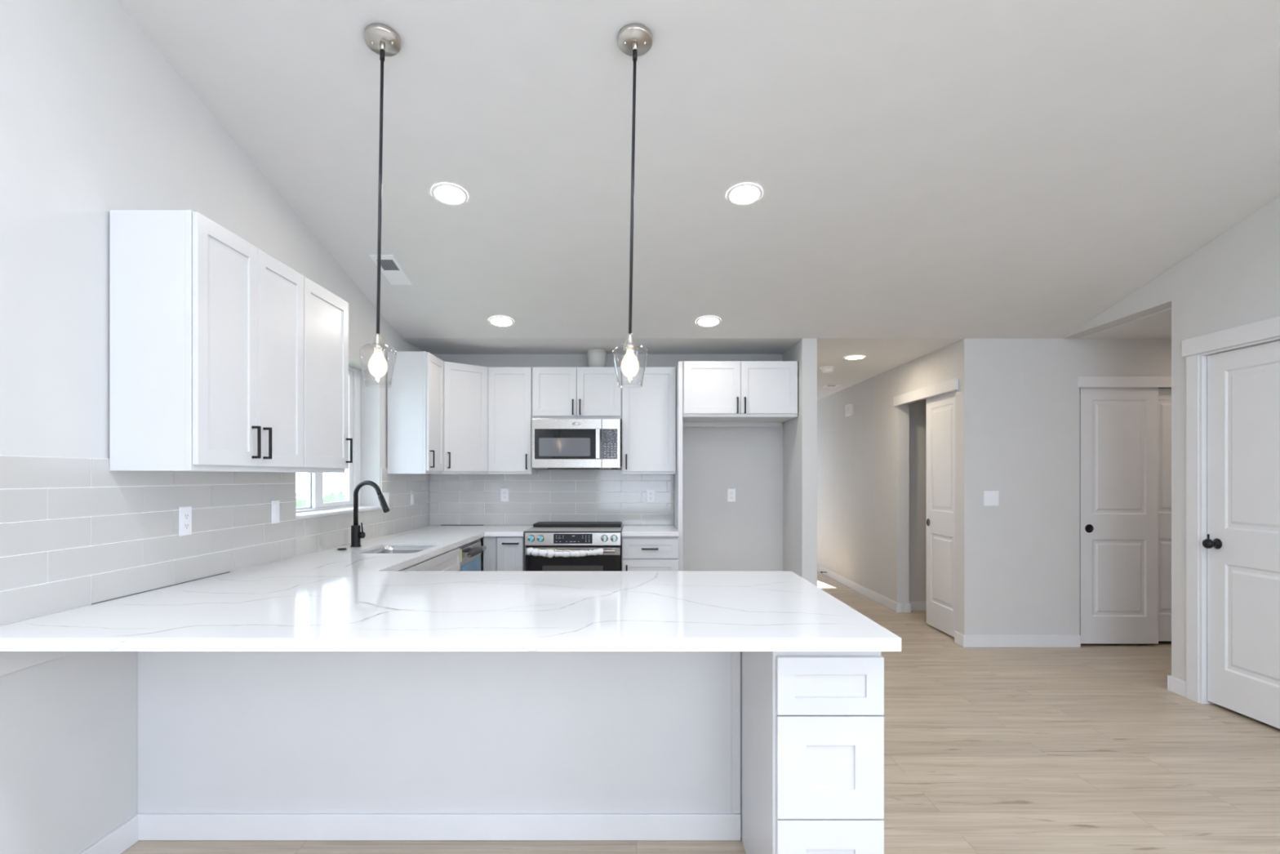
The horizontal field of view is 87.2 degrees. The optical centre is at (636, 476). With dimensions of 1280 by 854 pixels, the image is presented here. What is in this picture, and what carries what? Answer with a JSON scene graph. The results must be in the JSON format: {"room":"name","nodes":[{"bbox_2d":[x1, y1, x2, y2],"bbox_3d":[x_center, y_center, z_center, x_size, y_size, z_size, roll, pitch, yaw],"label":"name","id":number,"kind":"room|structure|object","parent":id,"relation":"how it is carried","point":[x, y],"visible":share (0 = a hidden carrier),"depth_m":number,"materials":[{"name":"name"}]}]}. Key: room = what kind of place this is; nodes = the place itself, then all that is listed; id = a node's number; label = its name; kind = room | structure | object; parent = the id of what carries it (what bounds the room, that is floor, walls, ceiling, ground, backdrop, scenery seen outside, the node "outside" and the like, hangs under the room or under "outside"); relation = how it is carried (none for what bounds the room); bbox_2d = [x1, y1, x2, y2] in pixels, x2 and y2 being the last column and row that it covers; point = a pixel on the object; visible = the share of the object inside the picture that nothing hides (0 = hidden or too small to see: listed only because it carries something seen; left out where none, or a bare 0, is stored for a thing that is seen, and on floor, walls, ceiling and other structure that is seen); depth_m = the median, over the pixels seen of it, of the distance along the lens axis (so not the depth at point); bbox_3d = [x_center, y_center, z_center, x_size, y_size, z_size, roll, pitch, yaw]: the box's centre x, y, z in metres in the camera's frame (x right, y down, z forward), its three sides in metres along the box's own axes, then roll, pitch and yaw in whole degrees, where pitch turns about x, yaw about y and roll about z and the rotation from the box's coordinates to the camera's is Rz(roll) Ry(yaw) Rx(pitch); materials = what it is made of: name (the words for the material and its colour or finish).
{"room":"kitchen","nodes":[
{"label":"kitchen","id":0,"kind":"room"},
{"bbox_2d":[0,0,422,853],"bbox_3d":[-1.938,-0.806,1.175,0.165,4.308,9.850,0,0,0],"label":"wall","id":1,"kind":"structure","parent":0,"point":[95,120],"depth_m":2.24,"materials":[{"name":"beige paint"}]},
{"bbox_2d":[0,651,77,675],"bbox_3d":[-1.845,0.525,2.157,0.018,0.104,0.654,0,0,0],"label":"support ledger","id":2,"kind":"object","parent":1,"relation":"attached to","point":[10,661],"visible":0.08,"depth_m":2.01,"materials":[{"name":"beige paint"}]},
{"bbox_2d":[79,815,137,853],"bbox_3d":[-1.848,1.300,-0.507,0.014,0.095,5.985,0,0,0],"label":"baseboard","id":3,"kind":"structure","parent":1,"relation":"attached to","point":[117,841],"depth_m":2.39,"materials":[{"name":"white paint"}]},
{"bbox_2d":[109,209,303,471],"bbox_3d":[-1.676,-0.477,2.733,0.338,0.914,0.762,0,0,0],"label":"upper cabinet","id":4,"kind":"object","parent":1,"relation":"attached to","point":[206,326],"visible":1,"depth_m":2.37,"materials":[{"name":"white paint"}]},
{"bbox_2d":[0,454,429,625],"bbox_3d":[-1.849,0.186,3.890,0.009,0.496,4.180,0,0,0],"label":"tile backsplash","id":5,"kind":"structure","parent":1,"relation":"attached to","point":[75,532],"depth_m":2.49,"materials":[{"name":"tile"}]},
{"bbox_2d":[178,506,191,536],"bbox_3d":[-1.841,0.182,2.745,0.008,0.117,0.072,0,0,0],"label":"wall outlet","id":6,"kind":"object","parent":5,"relation":"attached to","point":[184,513],"visible":1,"depth_m":2.74,"materials":[{"name":"white plastic"}]},
{"bbox_2d":[183,512,189,519],"bbox_3d":[-1.839,0.162,2.745,0.002,0.029,0.033,0,0,0],"label":"receptacle","id":7,"kind":"object","parent":6,"relation":"attached to","point":[186,515],"depth_m":2.74,"materials":[{"name":"white plastic"}]},
{"bbox_2d":[183,522,189,529],"bbox_3d":[-1.839,0.202,2.745,0.002,0.029,0.033,0,0,0],"label":"receptacle","id":8,"kind":"object","parent":6,"relation":"attached to","point":[186,525],"depth_m":2.74,"materials":[{"name":"white plastic"}]},
{"bbox_2d":[271,500,279,524],"bbox_3d":[-1.841,0.181,3.430,0.009,0.117,0.072,0,0,0],"label":"rocker switch","id":9,"kind":"object","parent":5,"relation":"attached to","point":[275,504],"visible":1,"depth_m":3.42,"materials":[{"name":"white plastic"}]},
{"bbox_2d":[382,492,389,507],"bbox_3d":[-1.841,0.176,4.940,0.009,0.117,0.118,0,0,0],"label":"rocker switch","id":10,"kind":"object","parent":5,"relation":"attached to","point":[386,495],"visible":0.63,"depth_m":4.95,"materials":[{"name":"white plastic"}]},
{"bbox_2d":[410,490,413,504],"bbox_3d":[-1.841,0.174,5.520,0.009,0.117,0.072,0,0,0],"label":"rocker switch","id":11,"kind":"object","parent":5,"relation":"attached to","point":[411,491],"visible":1,"depth_m":5.51,"materials":[{"name":"white plastic"}]},
{"bbox_2d":[253,276,352,472],"bbox_3d":[-1.676,-0.477,3.357,0.338,0.914,0.482,0,0,0],"label":"upper cabinet","id":12,"kind":"object","parent":1,"relation":"attached to","point":[326,314],"visible":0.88,"depth_m":3.34,"materials":[{"name":"white paint"}]},
{"bbox_2d":[295,365,382,518],"bbox_3d":[-1.944,-0.269,4.258,0.233,0.994,1.231,0,0,0],"label":"window","id":13,"kind":"structure","parent":1,"relation":"in","point":[316,506],"depth_m":4.70,"materials":[{"name":"white paint"}]},
{"bbox_2d":[386,351,444,474],"bbox_3d":[-1.676,-0.473,5.172,0.338,0.906,0.400,0,0,0],"label":"upper cabinet","id":14,"kind":"object","parent":1,"relation":"attached to","point":[415,394],"visible":1,"depth_m":4.97,"materials":[{"name":"white paint"}]},
{"bbox_2d":[428,354,782,571],"bbox_3d":[-0.275,0.129,6.045,3.160,2.438,0.110,0,0,0],"label":"wall","id":15,"kind":"structure","parent":0,"point":[745,534],"depth_m":5.99,"materials":[{"name":"beige paint"}]},
{"bbox_2d":[441,360,488,474],"bbox_3d":[-1.549,-0.472,5.674,0.592,0.905,0.612,0,0,0],"label":"upper cabinet","id":16,"kind":"object","parent":15,"relation":"attached to","point":[465,385],"visible":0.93,"depth_m":5.52,"materials":[{"name":"white paint"}]},
{"bbox_2d":[488,366,537,474],"bbox_3d":[-1.071,-0.473,5.804,0.371,0.906,0.352,0,0,0],"label":"upper cabinet","id":17,"kind":"object","parent":15,"relation":"attached to","point":[509,388],"visible":1,"depth_m":5.67,"materials":[{"name":"white paint"}]},
{"bbox_2d":[429,469,674,524],"bbox_3d":[-0.755,0.186,5.984,2.179,0.496,0.010,0,0,0],"label":"tile backsplash","id":18,"kind":"structure","parent":15,"relation":"attached to","point":[548,495],"depth_m":5.98,"materials":[{"name":"tile"}]},
{"bbox_2d":[500,488,508,501],"bbox_3d":[-1.174,0.165,5.976,0.072,0.117,0.008,0,0,0],"label":"wall outlet","id":19,"kind":"object","parent":18,"relation":"attached to","point":[504,491],"visible":1,"depth_m":5.97,"materials":[{"name":"white plastic"}]},
{"bbox_2d":[646,488,654,502],"bbox_3d":[0.125,0.172,5.976,0.072,0.117,0.008,0,0,0],"label":"wall outlet","id":20,"kind":"object","parent":18,"relation":"attached to","point":[650,492],"visible":1,"depth_m":5.97,"materials":[{"name":"white plastic"}]},
{"bbox_2d":[532,366,622,422],"bbox_3d":[-0.505,-0.707,5.804,0.755,0.439,0.352,0,0,0],"label":"upper cabinet","id":21,"kind":"object","parent":15,"relation":"attached to","point":[557,392],"visible":0.96,"depth_m":5.67,"materials":[{"name":"white paint"}]},
{"bbox_2d":[531,418,621,469],"bbox_3d":[-0.504,-0.273,5.766,0.738,0.418,0.424,0,0,0],"label":"microwave","id":22,"kind":"object","parent":21,"relation":"attached to","point":[556,443],"visible":1,"depth_m":5.59,"materials":[{"name":"metal"}]},
{"bbox_2d":[586,349,606,366],"bbox_3d":[-0.345,-1.008,5.830,0.166,0.163,0.166,0,0,0],"label":"vent duct","id":23,"kind":"object","parent":21,"relation":"on","point":[596,357],"visible":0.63,"depth_m":5.76,"materials":[{"name":"silver metal"}]},
{"bbox_2d":[622,366,675,474],"bbox_3d":[0.104,-0.473,5.804,0.460,0.906,0.352,0,0,0],"label":"upper cabinet","id":24,"kind":"object","parent":15,"relation":"attached to","point":[648,411],"visible":0.93,"depth_m":5.67,"materials":[{"name":"white paint"}]},
{"bbox_2d":[727,488,735,502],"bbox_3d":[0.845,0.168,5.985,0.072,0.117,0.008,0,0,0],"label":"wall outlet","id":25,"kind":"object","parent":15,"relation":"attached to","point":[731,492],"visible":1,"depth_m":5.98,"materials":[{"name":"white plastic"}]},
{"bbox_2d":[682,360,797,426],"bbox_3d":[0.837,-0.686,5.673,0.926,0.489,0.612,0,0,0],"label":"upper cabinet","id":26,"kind":"object","parent":15,"relation":"attached to","point":[716,393],"visible":0.98,"depth_m":5.41,"materials":[{"name":"white paint"}]},
{"bbox_2d":[117,0,1279,399],"bbox_3d":[1.460,-2.095,3.650,7.920,2.010,14.800,0,0,0],"label":"ceiling","id":27,"kind":"structure","parent":0,"point":[932,175],"depth_m":3.21,"materials":[{"name":"paint"}]},
{"bbox_2d":[359,22,400,387],"bbox_3d":[-0.974,-1.011,2.553,0.152,1.338,0.136,0,0,0],"label":"pendant light","id":28,"kind":"object","parent":27,"relation":"hanging from","point":[382,39],"visible":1,"depth_m":2.55,"materials":[{"name":"silver metal"}]},
{"bbox_2d":[369,254,413,284],"bbox_3d":[-1.550,-1.306,4.259,0.144,0.082,0.363,0,0,0],"label":"ceiling vent","id":29,"kind":"object","parent":27,"relation":"in","point":[390,268],"visible":0.95,"depth_m":4.26,"materials":[{"name":"white plastic"}]},
{"bbox_2d":[431,182,467,205],"bbox_3d":[-0.972,-1.466,3.497,0.184,0.043,0.180,0,0,4],"label":"recessed light","id":30,"kind":"object","parent":27,"relation":"in","point":[451,193],"visible":1,"depth_m":3.49,"materials":[{"name":"white plastic"}]},
{"bbox_2d":[488,315,514,327],"bbox_3d":[-1.005,-1.151,4.998,0.184,0.043,0.180,0,0,4],"label":"recessed light","id":31,"kind":"object","parent":27,"relation":"in","point":[501,321],"visible":1,"depth_m":4.99,"materials":[{"name":"white plastic"}]},
{"bbox_2d":[612,22,652,386],"bbox_3d":[-0.016,-1.011,2.553,0.152,1.338,0.136,0,0,0],"label":"pendant light","id":32,"kind":"object","parent":27,"relation":"hanging from","point":[634,39],"visible":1,"depth_m":2.55,"materials":[{"name":"silver metal"}]},
{"bbox_2d":[696,315,720,327],"bbox_3d":[0.534,-1.151,4.998,0.184,0.043,0.180,0,0,4],"label":"recessed light","id":33,"kind":"object","parent":27,"relation":"in","point":[706,321],"visible":1,"depth_m":4.99,"materials":[{"name":"white plastic"}]},
{"bbox_2d":[726,182,762,204],"bbox_3d":[0.562,-1.466,3.497,0.184,0.043,0.180,0,0,4],"label":"recessed light","id":34,"kind":"object","parent":27,"relation":"in","point":[741,193],"visible":1,"depth_m":3.49,"materials":[{"name":"white plastic"}]},
{"bbox_2d":[819,365,835,373],"bbox_3d":[1.900,-1.063,6.690,0.156,0.052,0.156,0,0,0],"label":"smoke detector","id":35,"kind":"object","parent":27,"relation":"attached to","point":[825,369],"visible":1,"depth_m":6.64,"materials":[{"name":"white plastic"}]},
{"bbox_2d":[821,384,840,386],"bbox_3d":[2.330,-1.086,8.050,0.180,0.007,0.200,0,0,0],"label":"ceiling vent","id":36,"kind":"object","parent":27,"relation":"in","point":[824,385],"visible":1,"depth_m":8.02,"materials":[{"name":"white plastic"}]},
{"bbox_2d":[844,355,865,359],"bbox_3d":[1.993,-1.086,6.140,0.184,0.007,0.184,0,0,0],"label":"recessed light","id":37,"kind":"object","parent":27,"relation":"in","point":[855,357],"visible":1,"depth_m":6.12,"materials":[{"name":"white plastic"}]},
{"bbox_2d":[120,570,1279,853],"bbox_3d":[1.695,1.378,3.650,7.450,0.060,14.800,0,0,0],"label":"floor","id":38,"kind":"structure","parent":0,"point":[1087,748],"depth_m":3.17,"materials":[{"name":"brown wood"}]},
{"bbox_2d":[397,565,415,571],"bbox_3d":[-1.489,0.910,3.365,0.652,0.872,0.550,0,0,0],"label":"base cabinet","id":39,"kind":"object","parent":38,"relation":"on","point":[411,568],"visible":0.02,"depth_m":3.55,"materials":[{"name":"white paint"}]},
{"bbox_2d":[412,547,460,571],"bbox_3d":[-1.489,0.910,4.101,0.654,0.872,0.915,0,0,0],"label":"base cabinet","id":40,"kind":"object","parent":38,"relation":"on","point":[449,561],"visible":0.09,"depth_m":4.17,"materials":[{"name":"white paint"}]},
{"bbox_2d":[457,537,486,571],"bbox_3d":[-1.466,0.911,4.871,0.669,0.873,0.610,0,0,0],"label":"dishwasher","id":41,"kind":"object","parent":38,"relation":"on","point":[470,553],"visible":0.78,"depth_m":4.83,"materials":[{"name":"silver metal"}]},
{"bbox_2d":[483,536,497,571],"bbox_3d":[-1.160,0.911,5.364,0.106,0.872,0.089,0,0,0],"label":"cabinet filler","id":42,"kind":"object","parent":38,"relation":"on","point":[490,554],"visible":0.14,"depth_m":5.32,"materials":[{"name":"white paint"}]},
{"bbox_2d":[497,535,524,571],"bbox_3d":[-0.999,0.910,5.602,0.212,0.872,0.672,0,0,0],"label":"base cabinet","id":43,"kind":"object","parent":38,"relation":"on","point":[510,549],"visible":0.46,"depth_m":5.30,"materials":[{"name":"white paint"}]},
{"bbox_2d":[524,521,622,571],"bbox_3d":[-0.503,0.863,5.558,0.758,0.930,0.795,0,0,0],"label":"range","id":44,"kind":"object","parent":38,"relation":"on","point":[549,546],"visible":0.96,"depth_m":5.24,"materials":[{"name":"metal"}]},
{"bbox_2d":[524,524,622,533],"bbox_3d":[-0.503,0.433,5.598,0.758,0.014,0.713,0,0,0],"label":"cooktop","id":45,"kind":"object","parent":44,"relation":"in","point":[535,528],"depth_m":5.41,"materials":[{"name":"ceramic"}]},
{"bbox_2d":[622,536,679,571],"bbox_3d":[0.108,0.910,5.602,0.452,0.872,0.672,0,0,0],"label":"base cabinet","id":46,"kind":"object","parent":38,"relation":"on","point":[639,553],"visible":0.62,"depth_m":5.30,"materials":[{"name":"white paint"}]},
{"bbox_2d":[621,524,679,536],"bbox_3d":[0.108,0.452,5.622,0.452,0.036,0.712,0,0,0],"label":"countertop","id":47,"kind":"structure","parent":46,"relation":"on","point":[628,530],"depth_m":5.34,"materials":[{"name":"white stone"}]},
{"bbox_2d":[674,360,682,571],"bbox_3d":[0.354,0.208,5.699,0.036,2.277,0.559,0,0,0],"label":"panel","id":48,"kind":"object","parent":38,"relation":"on","point":[678,476],"visible":0.46,"depth_m":5.42,"materials":[{"name":"white paint"}]},
{"bbox_2d":[740,651,742,836],"bbox_3d":[-0.249,0.910,2.781,1.882,0.874,0.538,0,0,0],"label":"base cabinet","id":49,"kind":"object","parent":38,"relation":"on","point":[740,651],"visible":0.02,"depth_m":2.51,"materials":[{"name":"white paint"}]},
{"bbox_2d":[135,651,741,840],"bbox_3d":[-0.734,0.909,2.497,2.240,0.875,0.024,0,0,0],"label":"half wall","id":50,"kind":"structure","parent":49,"relation":"attached to","point":[233,745],"depth_m":2.50,"materials":[{"name":"white paint"}]},
{"bbox_2d":[0,524,901,651],"bbox_3d":[-0.571,0.452,3.891,2.563,0.036,4.173,0,0,0],"label":"countertop","id":51,"kind":"structure","parent":49,"relation":"on","point":[331,599],"depth_m":2.13,"materials":[{"name":"white stone"}]},
{"bbox_2d":[337,547,346,550],"bbox_3d":[-1.745,0.429,3.980,0.052,0.009,0.052,0,0,0],"label":"button","id":52,"kind":"object","parent":51,"relation":"on","point":[339,548],"visible":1,"depth_m":3.96,"materials":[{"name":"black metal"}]},
{"bbox_2d":[350,480,389,546],"bbox_3d":[-1.626,0.229,4.100,0.304,0.409,0.071,0,0,28],"label":"faucet","id":53,"kind":"object","parent":51,"relation":"on","point":[356,533],"visible":1,"depth_m":4.13,"materials":[{"name":"black metal"}]},
{"bbox_2d":[360,545,435,553],"bbox_3d":[-1.440,0.549,4.075,0.402,0.198,0.602,0,0,0],"label":"sink","id":54,"kind":"object","parent":51,"relation":"in","point":[395,548],"visible":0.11,"depth_m":4.36,"materials":[{"name":"metal"}]},
{"bbox_2d":[742,651,884,853],"bbox_3d":[0.543,0.908,2.192,0.310,0.875,0.596,0,0,0],"label":"base cabinet","id":55,"kind":"object","parent":38,"relation":"on","point":[813,722],"visible":0.94,"depth_m":1.89,"materials":[{"name":"white paint"}]},
{"bbox_2d":[782,337,817,586],"bbox_3d":[1.365,0.129,8.150,0.120,2.438,5.700,0,0,0],"label":"wall partition","id":56,"kind":"structure","parent":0,"point":[799,433],"depth_m":5.30,"materials":[{"name":"beige paint"}]},
{"bbox_2d":[817,341,957,631],"bbox_3d":[2.647,0.129,8.213,0.115,2.438,5.575,0,0,0],"label":"wall","id":57,"kind":"structure","parent":0,"point":[863,457],"depth_m":7.34,"materials":[{"name":"beige paint"}]},
{"bbox_2d":[845,403,853,416],"bbox_3d":[2.572,-0.801,8.130,0.034,0.138,0.210,0,0,0],"label":"door chime","id":58,"kind":"object","parent":57,"relation":"attached to","point":[849,408],"visible":1,"depth_m":8.07,"materials":[{"name":"white plastic"}]},
{"bbox_2d":[845,405,849,414],"bbox_3d":[2.555,-0.801,8.130,0.002,0.098,0.160,0,0,0],"label":"grille","id":59,"kind":"object","parent":58,"relation":"attached to","point":[847,407],"depth_m":8.13,"materials":[{"name":"white paint"}]},
{"bbox_2d":[817,564,901,612],"bbox_3d":[2.598,1.300,8.777,0.044,0.095,4.245,0,0,0],"label":"baseboard","id":60,"kind":"structure","parent":57,"relation":"attached to","point":[892,605],"depth_m":7.64,"materials":[{"name":"white paint"}]},
{"bbox_2d":[905,602,911,612],"bbox_3d":[2.692,1.300,6.702,0.055,0.095,0.095,0,0,0],"label":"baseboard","id":61,"kind":"object","parent":57,"relation":"attached to","point":[908,605],"visible":0.91,"depth_m":6.66,"materials":[{"name":"white paint"}]},
{"bbox_2d":[893,377,958,406],"bbox_3d":[2.575,-0.745,6.053,0.029,0.092,1.295,0,0,0],"label":"trim","id":62,"kind":"structure","parent":57,"relation":"attached to","point":[949,385],"depth_m":5.91,"materials":[{"name":"white paint"}]},
{"bbox_2d":[926,390,955,636],"bbox_3d":[2.638,0.308,5.780,0.038,2.040,0.610,0,0,0],"label":"door","id":63,"kind":"structure","parent":57,"relation":"in","point":[940,408],"depth_m":5.78,"materials":[{"name":"white paint"}]},
{"bbox_2d":[954,631,963,646],"bbox_3d":[2.583,1.300,5.380,0.014,0.095,0.140,0,0,0],"label":"baseboard","id":64,"kind":"structure","parent":57,"relation":"attached to","point":[957,636],"depth_m":5.38,"materials":[{"name":"white paint"}]},
{"bbox_2d":[909,387,1163,600],"bbox_3d":[4.003,0.129,6.820,2.595,2.438,0.120,0,0,0],"label":"wall","id":65,"kind":"structure","parent":0,"point":[917,410],"depth_m":6.76,"materials":[{"name":"beige paint"}]},
{"bbox_2d":[909,600,926,610],"bbox_3d":[3.072,1.300,6.752,0.675,0.095,0.014,0,0,0],"label":"baseboard","id":66,"kind":"structure","parent":65,"relation":"attached to","point":[915,605],"depth_m":6.75,"materials":[{"name":"white paint"}]},
{"bbox_2d":[957,338,1171,635],"bbox_3d":[3.945,0.128,5.367,2.710,2.440,0.115,0,0,0],"label":"wall","id":67,"kind":"structure","parent":0,"point":[1019,399],"depth_m":5.31,"materials":[{"name":"beige paint"}]},
{"bbox_2d":[983,490,998,506],"bbox_3d":[2.800,0.173,5.300,0.118,0.117,0.020,0,0,0],"label":"light switch","id":68,"kind":"object","parent":67,"relation":"attached to","point":[990,497],"visible":1,"depth_m":5.30,"materials":[{"name":"white plastic"}]},
{"bbox_2d":[962,635,1080,647],"bbox_3d":[3.038,1.300,5.303,0.924,0.095,0.014,0,0,0],"label":"baseboard","id":69,"kind":"structure","parent":67,"relation":"attached to","point":[968,641],"depth_m":5.30,"materials":[{"name":"white paint"}]},
{"bbox_2d":[1080,387,1158,643],"bbox_3d":[3.829,0.306,5.346,0.618,2.040,0.038,0,0,0],"label":"door","id":70,"kind":"structure","parent":67,"relation":"in","point":[1119,426],"depth_m":5.33,"materials":[{"name":"white paint"}]},
{"bbox_2d":[1076,376,1171,387],"bbox_3d":[4.119,-0.745,5.298,1.282,0.086,0.022,0,0,0],"label":"trim","id":71,"kind":"structure","parent":67,"relation":"attached to","point":[1082,381],"depth_m":5.29,"materials":[{"name":"white paint"}]},
{"bbox_2d":[1158,388,1171,640],"bbox_3d":[4.399,0.308,5.396,0.618,2.020,0.035,0,0,0],"label":"door","id":72,"kind":"structure","parent":67,"relation":"in","point":[1164,394],"depth_m":5.38,"materials":[{"name":"white paint"}]},
{"bbox_2d":[1063,195,1279,681],"bbox_3d":[3.417,-0.806,0.774,0.115,4.308,9.048,0,0,0],"label":"wall","id":73,"kind":"structure","parent":0,"point":[1233,280],"depth_m":4.05,"materials":[{"name":"beige paint"}]},
{"bbox_2d":[1167,675,1186,697],"bbox_3d":[3.410,1.300,4.162,0.129,0.095,0.154,0,0,0],"label":"baseboard","id":74,"kind":"structure","parent":73,"relation":"attached to","point":[1175,685],"depth_m":4.16,"materials":[{"name":"white paint"}]},
{"bbox_2d":[1182,315,1279,703],"bbox_3d":[3.405,0.258,3.566,0.141,2.180,1.092,0,0,0],"label":"trim","id":75,"kind":"structure","parent":73,"relation":"attached to","point":[1196,350],"depth_m":4.00,"materials":[{"name":"white paint"}]},
{"bbox_2d":[1202,340,1279,728],"bbox_3d":[3.357,0.306,3.570,0.112,2.040,0.815,0,0,0],"label":"door","id":76,"kind":"structure","parent":73,"relation":"in","point":[1242,542],"depth_m":3.73,"materials":[{"name":"white paint"}]},
{"label":"outside","id":77,"kind":"structure","parent":0,"visible":0},
{"bbox_3d":[-16.020,1.623,7.000,27.960,0.050,46.000,0,0,0],"label":"ground","id":78,"kind":"structure","parent":77,"visible":0},
{"bbox_2d":[296,489,345,507],"bbox_3d":[-9.111,1.271,17.300,2.941,2.289,17.739,0,0,0],"label":"hedge","id":79,"kind":"object","parent":78,"relation":"on","point":[334,496],"visible":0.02,"depth_m":19.64,"materials":[{"name":"green plant"}]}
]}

